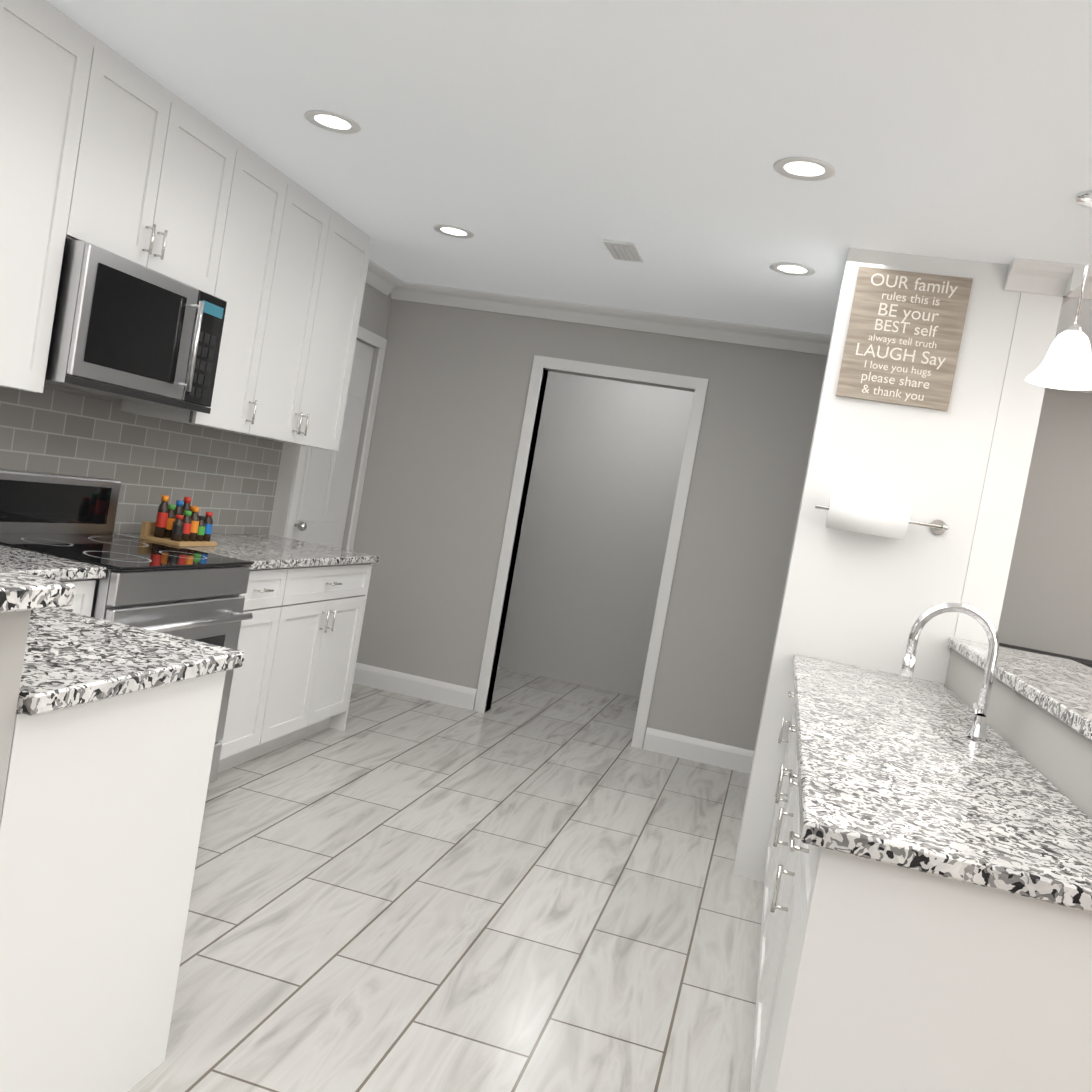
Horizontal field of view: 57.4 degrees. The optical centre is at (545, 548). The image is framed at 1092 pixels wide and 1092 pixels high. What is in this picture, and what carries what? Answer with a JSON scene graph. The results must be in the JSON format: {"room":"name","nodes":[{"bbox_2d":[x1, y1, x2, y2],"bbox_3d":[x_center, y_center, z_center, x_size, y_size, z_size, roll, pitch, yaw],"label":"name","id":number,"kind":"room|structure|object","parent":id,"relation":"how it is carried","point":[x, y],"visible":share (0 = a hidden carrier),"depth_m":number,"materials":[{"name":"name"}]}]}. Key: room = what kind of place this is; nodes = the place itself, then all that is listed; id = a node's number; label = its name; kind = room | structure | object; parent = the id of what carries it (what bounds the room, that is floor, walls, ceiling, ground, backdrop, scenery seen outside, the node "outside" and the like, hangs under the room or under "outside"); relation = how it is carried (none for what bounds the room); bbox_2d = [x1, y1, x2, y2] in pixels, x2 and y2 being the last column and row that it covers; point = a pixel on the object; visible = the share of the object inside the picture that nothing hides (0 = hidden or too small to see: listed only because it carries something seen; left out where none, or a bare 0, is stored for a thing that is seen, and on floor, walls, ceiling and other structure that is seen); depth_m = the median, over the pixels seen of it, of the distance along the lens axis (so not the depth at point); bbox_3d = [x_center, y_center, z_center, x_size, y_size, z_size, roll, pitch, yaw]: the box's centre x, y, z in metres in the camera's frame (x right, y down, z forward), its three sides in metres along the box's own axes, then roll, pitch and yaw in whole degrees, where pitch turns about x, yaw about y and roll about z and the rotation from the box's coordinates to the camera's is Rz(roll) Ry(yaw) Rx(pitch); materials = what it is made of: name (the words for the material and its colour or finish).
{"room":"kitchen","nodes":[
{"label":"kitchen","id":0,"kind":"room"},
{"bbox_2d":[0,610,30,818],"bbox_3d":[-1.598,0.463,1.645,1.488,1.040,0.140,10,3,13],"label":"wall","id":1,"kind":"structure","parent":0,"point":[14,627],"depth_m":1.50,"materials":[{"name":"grey paint"}]},
{"bbox_2d":[0,568,74,612],"bbox_3d":[-1.515,-0.061,1.476,1.537,0.035,0.480,10,3,13],"label":"raised bar","id":2,"kind":"object","parent":1,"relation":"on","point":[19,591],"visible":1,"depth_m":1.47,"materials":[{"name":"stone"}]},
{"bbox_2d":[0,283,391,549],"bbox_3d":[-1.932,-0.414,3.580,0.371,2.460,8.500,10,3,13],"label":"wall","id":3,"kind":"structure","parent":0,"point":[228,479],"depth_m":4.15,"materials":[{"name":"tile"}]},
{"bbox_2d":[0,0,11,83],"bbox_3d":[-1.782,-1.021,2.249,0.330,1.078,0.934,10,3,13],"label":"upper cabinet","id":4,"kind":"object","parent":3,"relation":"attached to","point":[5,5],"depth_m":2.67,"materials":[{"name":"white paint"}]},
{"bbox_2d":[0,0,115,392],"bbox_3d":[-1.639,-1.026,2.840,0.330,1.078,0.518,10,3,13],"label":"upper cabinet","id":5,"kind":"object","parent":3,"relation":"attached to","point":[58,74],"depth_m":2.89,"materials":[{"name":"white paint"}]},
{"bbox_2d":[88,52,243,297],"bbox_3d":[-1.458,-1.267,3.409,0.330,0.598,0.795,10,3,13],"label":"upper cabinet","id":6,"kind":"object","parent":3,"relation":"attached to","point":[104,146],"depth_m":3.38,"materials":[{"name":"white paint"}]},
{"bbox_2d":[44,239,226,413],"bbox_3d":[-1.488,-0.746,3.421,0.449,0.430,0.756,10,3,13],"label":"microwave","id":7,"kind":"object","parent":6,"relation":"attached to","point":[123,328],"visible":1,"depth_m":3.26,"materials":[{"name":"silver metal"}]},
{"bbox_2d":[120,145,299,437],"bbox_3d":[-1.359,-1.036,3.997,0.330,1.078,0.508,10,3,13],"label":"upper cabinet","id":8,"kind":"object","parent":3,"relation":"attached to","point":[264,214],"depth_m":4.02,"materials":[{"name":"white paint"}]},
{"bbox_2d":[260,186,339,445],"bbox_3d":[-1.266,-1.040,4.381,0.330,1.078,0.518,10,3,13],"label":"upper cabinet","id":9,"kind":"object","parent":3,"relation":"attached to","point":[312,254],"depth_m":4.44,"materials":[{"name":"white paint"}]},
{"bbox_2d":[292,340,373,548],"bbox_3d":[-1.278,-0.203,5.729,0.127,2.038,0.732,10,3,13],"label":"pantry door","id":10,"kind":"structure","parent":3,"relation":"in","point":[324,497],"depth_m":5.83,"materials":[{"name":"white paint"}]},
{"bbox_2d":[283,326,386,550],"bbox_3d":[-1.260,-0.231,5.724,0.015,2.115,0.870,10,3,13],"label":"door frame","id":11,"kind":"structure","parent":3,"relation":"attached to","point":[372,338],"depth_m":6.05,"materials":[{"name":"white wood"}]},
{"bbox_2d":[304,215,371,450],"bbox_3d":[-1.172,-1.043,4.770,0.330,1.078,0.519,10,3,13],"label":"upper cabinet","id":12,"kind":"object","parent":3,"relation":"attached to","point":[353,245],"depth_m":4.81,"materials":[{"name":"white paint"}]},
{"bbox_2d":[366,259,405,299],"bbox_3d":[-1.027,-1.556,5.496,0.095,0.095,0.950,10,3,13],"label":"crown molding","id":13,"kind":"structure","parent":3,"relation":"attached to","point":[377,277],"depth_m":5.81,"materials":[{"name":"white wood"}]},
{"bbox_2d":[128,667,763,1091],"bbox_3d":[-0.556,1.105,3.260,3.770,0.030,8.500,10,3,13],"label":"floor","id":14,"kind":"structure","parent":0,"point":[528,883],"depth_m":3.15,"materials":[{"name":"white tile"}]},
{"bbox_2d":[54,579,95,616],"bbox_3d":[-1.760,0.461,2.887,0.600,0.864,0.418,10,3,13],"label":"base cabinet","id":15,"kind":"object","parent":14,"relation":"on","point":[84,588],"depth_m":2.96,"materials":[{"name":"white paint"}]},
{"bbox_2d":[0,671,225,1091],"bbox_3d":[-1.059,0.632,1.892,0.510,0.864,0.587,10,3,13],"label":"base cabinet","id":16,"kind":"object","parent":14,"relation":"on","point":[103,807],"visible":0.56,"depth_m":1.79,"materials":[{"name":"white paint"}]},
{"bbox_2d":[0,545,244,715],"bbox_3d":[-1.353,0.102,2.330,1.512,0.034,1.304,10,3,13],"label":"countertop","id":17,"kind":"structure","parent":16,"relation":"on","point":[71,659],"depth_m":1.91,"materials":[{"name":"stone"}]},
{"bbox_2d":[0,469,252,783],"bbox_3d":[-1.531,0.345,3.441,0.727,1.115,0.762,10,3,13],"label":"range","id":18,"kind":"object","parent":14,"relation":"on","point":[172,590],"visible":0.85,"depth_m":3.42,"materials":[{"name":"grey metal"}]},
{"bbox_2d":[218,567,297,772],"bbox_3d":[-1.474,0.451,4.067,0.600,0.864,0.472,10,3,13],"label":"base cabinet","id":19,"kind":"object","parent":14,"relation":"on","point":[252,711],"depth_m":4.08,"materials":[{"name":"white paint"}]},
{"bbox_2d":[113,533,378,569],"bbox_3d":[-1.288,0.006,4.437,0.631,0.034,1.288,10,3,13],"label":"countertop","id":20,"kind":"structure","parent":19,"relation":"on","point":[263,551],"depth_m":4.41,"materials":[{"name":"stone"}]},
{"bbox_2d":[140,495,216,546],"bbox_3d":[-1.456,-0.112,3.992,0.180,0.184,0.260,10,3,13],"label":"spice rack","id":21,"kind":"object","parent":20,"relation":"on","point":[181,524],"visible":1,"depth_m":3.93,"materials":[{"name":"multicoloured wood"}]},
{"bbox_2d":[270,563,371,751],"bbox_3d":[-1.338,0.446,4.631,0.600,0.864,0.928,10,3,13],"label":"base cabinet","id":22,"kind":"object","parent":14,"relation":"on","point":[298,645],"depth_m":4.61,"materials":[{"name":"white paint"}]},
{"bbox_2d":[753,755,797,1042],"bbox_3d":[0.792,0.933,2.290,0.515,0.864,0.580,10,3,13],"label":"base cabinet","id":23,"kind":"object","parent":14,"relation":"on","point":[792,803],"depth_m":2.63,"materials":[{"name":"white paint"}]},
{"bbox_2d":[760,704,796,946],"bbox_3d":[0.947,0.927,2.932,0.515,0.864,0.980,10,3,13],"label":"base cabinet","id":24,"kind":"object","parent":14,"relation":"on","point":[791,748],"depth_m":3.32,"materials":[{"name":"white paint"}]},
{"bbox_2d":[769,695,793,842],"bbox_3d":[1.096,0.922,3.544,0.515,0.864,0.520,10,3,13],"label":"base cabinet","id":25,"kind":"object","parent":14,"relation":"on","point":[780,775],"depth_m":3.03,"materials":[{"name":"white paint"}]},
{"bbox_2d":[750,789,1091,1091],"bbox_3d":[0.681,0.937,1.831,0.515,0.864,0.604,10,3,13],"label":"base cabinet","id":26,"kind":"object","parent":14,"relation":"on","point":[875,976],"depth_m":1.54,"materials":[{"name":"white paint"}]},
{"bbox_2d":[793,654,1091,912],"bbox_3d":[0.942,0.483,2.636,0.553,0.034,2.352,10,3,13],"label":"countertop","id":27,"kind":"structure","parent":26,"relation":"on","point":[900,770],"depth_m":1.91,"materials":[{"name":"stone"}]},
{"bbox_2d":[900,602,998,740],"bbox_3d":[1.079,0.314,2.664,0.244,0.342,0.121,10,3,13],"label":"faucet","id":28,"kind":"object","parent":27,"relation":"on","point":[977,730],"visible":1,"depth_m":2.61,"materials":[{"name":"silver metal"}]},
{"bbox_2d":[46,0,1091,356],"bbox_3d":[1.722,-1.017,2.690,7.640,0.060,8.500,10,3,13],"label":"ceiling","id":29,"kind":"structure","parent":0,"point":[542,148],"depth_m":2.98,"materials":[{"name":"white paint"}]},
{"bbox_2d":[304,110,360,133],"bbox_3d":[-0.722,-1.440,3.371,0.190,0.007,0.190,10,3,13],"label":"recessed light","id":30,"kind":"object","parent":29,"relation":"in","point":[343,124],"visible":0.96,"depth_m":3.37,"materials":[{"name":"white"}]},
{"bbox_2d":[433,225,473,238],"bbox_3d":[-0.422,-1.449,4.564,0.190,0.007,0.190,10,3,13],"label":"recessed light","id":31,"kind":"object","parent":29,"relation":"in","point":[454,231],"visible":1,"depth_m":4.56,"materials":[{"name":"white"}]},
{"bbox_2d":[603,239,643,262],"bbox_3d":[0.342,-1.302,4.380,0.140,0.018,0.280,10,3,13],"label":"ceiling vent","id":32,"kind":"object","parent":29,"relation":"in","point":[623,250],"visible":1,"depth_m":4.34,"materials":[{"name":"white metal"}]},
{"bbox_2d":[770,262,814,275],"bbox_3d":[1.042,-1.178,4.212,0.190,0.007,0.190,10,3,13],"label":"recessed light","id":33,"kind":"object","parent":29,"relation":"in","point":[790,269],"visible":1,"depth_m":4.21,"materials":[{"name":"white"}]},
{"bbox_2d":[773,157,835,180],"bbox_3d":[0.792,-1.163,3.058,0.190,0.007,0.190,10,3,13],"label":"recessed light","id":34,"kind":"object","parent":29,"relation":"in","point":[804,168],"visible":1,"depth_m":3.06,"materials":[{"name":"white"}]},
{"bbox_2d":[1025,191,1091,390],"bbox_3d":[1.562,-0.749,2.906,0.206,0.543,0.206,10,3,13],"label":"pendant light","id":35,"kind":"object","parent":29,"relation":"hanging from","point":[1066,364],"visible":1,"depth_m":2.88,"materials":[{"name":"white glass"}]},
{"bbox_2d":[353,299,827,750],"bbox_3d":[0.425,-0.120,5.831,3.230,2.460,0.120,10,3,13],"label":"wall","id":36,"kind":"structure","parent":0,"point":[445,439],"depth_m":5.89,"materials":[{"name":"grey paint"}]},
{"bbox_2d":[353,662,476,710],"bbox_3d":[-0.880,0.826,6.085,0.950,0.128,0.017,10,3,13],"label":"baseboard","id":37,"kind":"structure","parent":36,"relation":"attached to","point":[437,691],"depth_m":6.06,"materials":[{"name":"white wood"}]},
{"bbox_2d":[474,355,708,748],"bbox_3d":[0.258,0.009,5.865,1.030,2.145,0.135,10,3,13],"label":"door frame","id":38,"kind":"structure","parent":36,"relation":"attached to","point":[537,378],"depth_m":5.80,"materials":[{"name":"white wood"}]},
{"bbox_2d":[391,282,830,354],"bbox_3d":[0.601,-1.283,5.667,3.230,0.095,0.096,10,3,13],"label":"crown molding","id":39,"kind":"structure","parent":36,"relation":"attached to","point":[714,330],"depth_m":5.70,"materials":[{"name":"white wood"}]},
{"bbox_2d":[643,727,753,773],"bbox_3d":[1.163,1.204,5.593,1.240,0.128,0.017,10,3,13],"label":"baseboard","id":40,"kind":"structure","parent":36,"relation":"attached to","point":[690,748],"depth_m":5.66,"materials":[{"name":"white wood"}]},
{"bbox_2d":[498,371,693,697],"bbox_3d":[0.668,-0.156,7.377,3.770,2.460,0.100,10,3,13],"label":"wall","id":41,"kind":"structure","parent":0,"point":[600,501],"depth_m":7.40,"materials":[{"name":"grey paint"}]},
{"bbox_2d":[733,248,1020,881],"bbox_3d":[1.357,0.121,4.244,0.629,2.460,0.970,10,3,13],"label":"wall","id":42,"kind":"structure","parent":0,"point":[862,600],"depth_m":3.76,"materials":[{"name":"white paint"}]},
{"bbox_2d":[815,490,948,539],"bbox_3d":[1.241,-0.115,3.690,0.478,0.140,0.155,10,3,13],"label":"paper towel","id":43,"kind":"object","parent":42,"relation":"attached to","point":[871,515],"visible":1,"depth_m":3.64,"materials":[{"name":"white paper"}]},
{"bbox_2d":[836,266,972,410],"bbox_3d":[1.337,-0.786,3.731,0.405,0.490,0.019,10,3,13],"label":"family sign","id":44,"kind":"object","parent":42,"relation":"attached to","point":[903,338],"visible":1,"depth_m":3.72,"materials":[{"name":"brown wood"}]},
{"bbox_2d":[945,292,1091,819],"bbox_3d":[1.557,0.196,3.458,0.146,2.460,4.205,10,3,13],"label":"wall","id":45,"kind":"structure","parent":0,"point":[1009,459],"depth_m":3.64,"materials":[{"name":"white paint"}]},
{"bbox_2d":[947,637,1091,740],"bbox_3d":[1.422,0.395,2.506,0.430,0.035,2.377,10,3,13],"label":"raised bar","id":46,"kind":"object","parent":45,"relation":"on","point":[1060,689],"visible":1,"depth_m":2.74,"materials":[{"name":"stone"}]},
{"bbox_2d":[1034,263,1091,304],"bbox_3d":[2.121,-0.956,4.403,0.096,0.095,1.845,10,3,13],"label":"crown molding","id":47,"kind":"structure","parent":45,"relation":"attached to","point":[1052,278],"depth_m":3.56,"materials":[{"name":"white wood"}]},
{"bbox_2d":[997,388,1091,659],"bbox_3d":[3.917,0.520,5.115,4.010,2.460,0.120,10,3,13],"label":"wall","id":48,"kind":"structure","parent":0,"point":[1047,604],"depth_m":5.33,"materials":[{"name":"grey paint"}]},
{"bbox_2d":[1045,387,1091,393],"bbox_3d":[4.160,-0.630,4.935,3.870,0.095,0.096,10,3,13],"label":"crown molding","id":49,"kind":"structure","parent":48,"relation":"attached to","point":[1089,391],"depth_m":5.29,"materials":[{"name":"white"}]},
{"bbox_3d":[2.952,1.787,1.773,3.870,0.030,7.250,10,3,13],"label":"floor","id":50,"kind":"structure","parent":0,"visible":0},
{"bbox_2d":[999,643,1091,667],"bbox_3d":[2.322,1.011,4.492,1.024,1.008,1.060,11,3,17],"label":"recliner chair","id":51,"kind":"object","parent":50,"relation":"on","point":[1086,662],"depth_m":4.78,"materials":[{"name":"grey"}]}
]}

